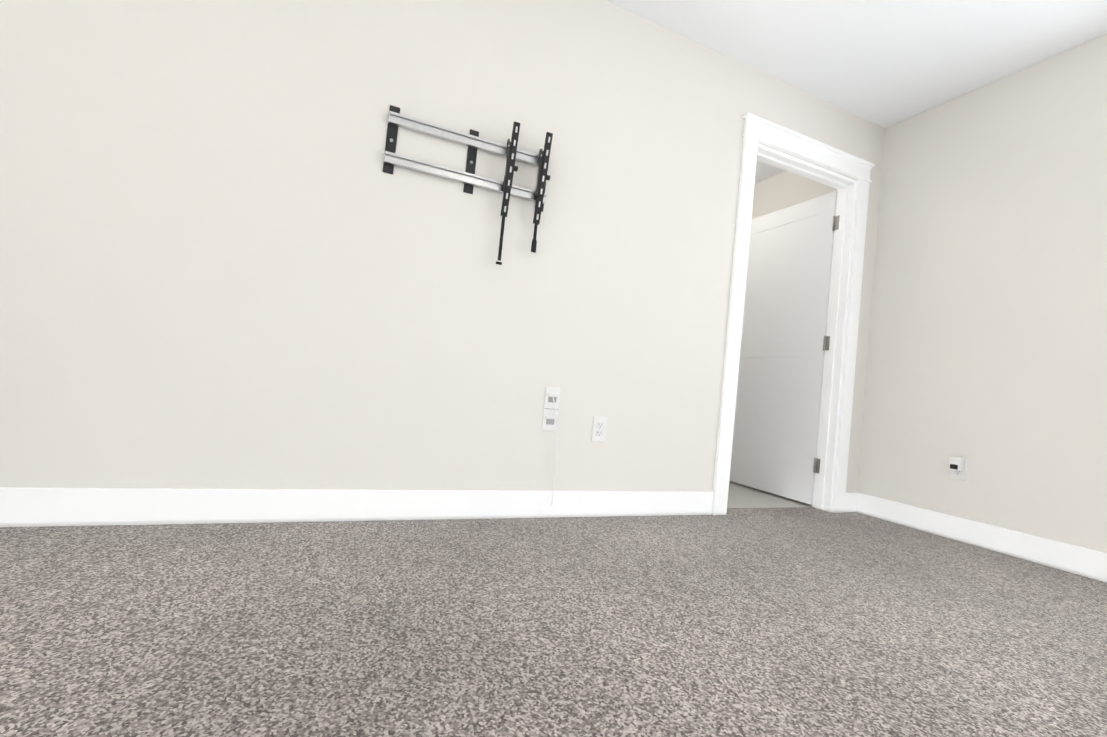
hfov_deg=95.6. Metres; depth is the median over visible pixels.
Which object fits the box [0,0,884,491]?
wall
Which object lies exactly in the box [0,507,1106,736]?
floor carpet
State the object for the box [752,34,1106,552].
wall
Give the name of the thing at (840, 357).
door frame
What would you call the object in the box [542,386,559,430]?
outlet plate
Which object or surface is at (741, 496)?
floor
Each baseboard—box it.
[0,487,712,526]
[848,492,1106,582]
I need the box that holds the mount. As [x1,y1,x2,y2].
[383,105,552,264]
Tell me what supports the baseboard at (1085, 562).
attached to the wall at (987, 352)
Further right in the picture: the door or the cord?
the door
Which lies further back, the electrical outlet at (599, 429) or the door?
the door
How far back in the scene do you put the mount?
2.12 m
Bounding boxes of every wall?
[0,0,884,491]
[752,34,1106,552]
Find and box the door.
[729,191,839,504]
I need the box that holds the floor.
[727,481,811,507]
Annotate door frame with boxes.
[712,112,874,514]
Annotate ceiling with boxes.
[606,0,1106,183]
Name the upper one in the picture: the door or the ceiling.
the ceiling
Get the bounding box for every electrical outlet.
[591,416,606,441]
[949,456,966,480]
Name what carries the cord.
attached to the outlet plate at (549, 420)
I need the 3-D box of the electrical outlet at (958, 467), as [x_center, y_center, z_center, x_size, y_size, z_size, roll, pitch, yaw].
[2.113,0.523,2.632,0.050,0.116,0.072,6,-2,-24]
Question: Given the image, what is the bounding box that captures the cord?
[551,397,556,504]
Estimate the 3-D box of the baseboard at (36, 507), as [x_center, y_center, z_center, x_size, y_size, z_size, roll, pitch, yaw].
[-0.846,0.522,1.910,3.700,0.120,0.017,6,-2,-24]

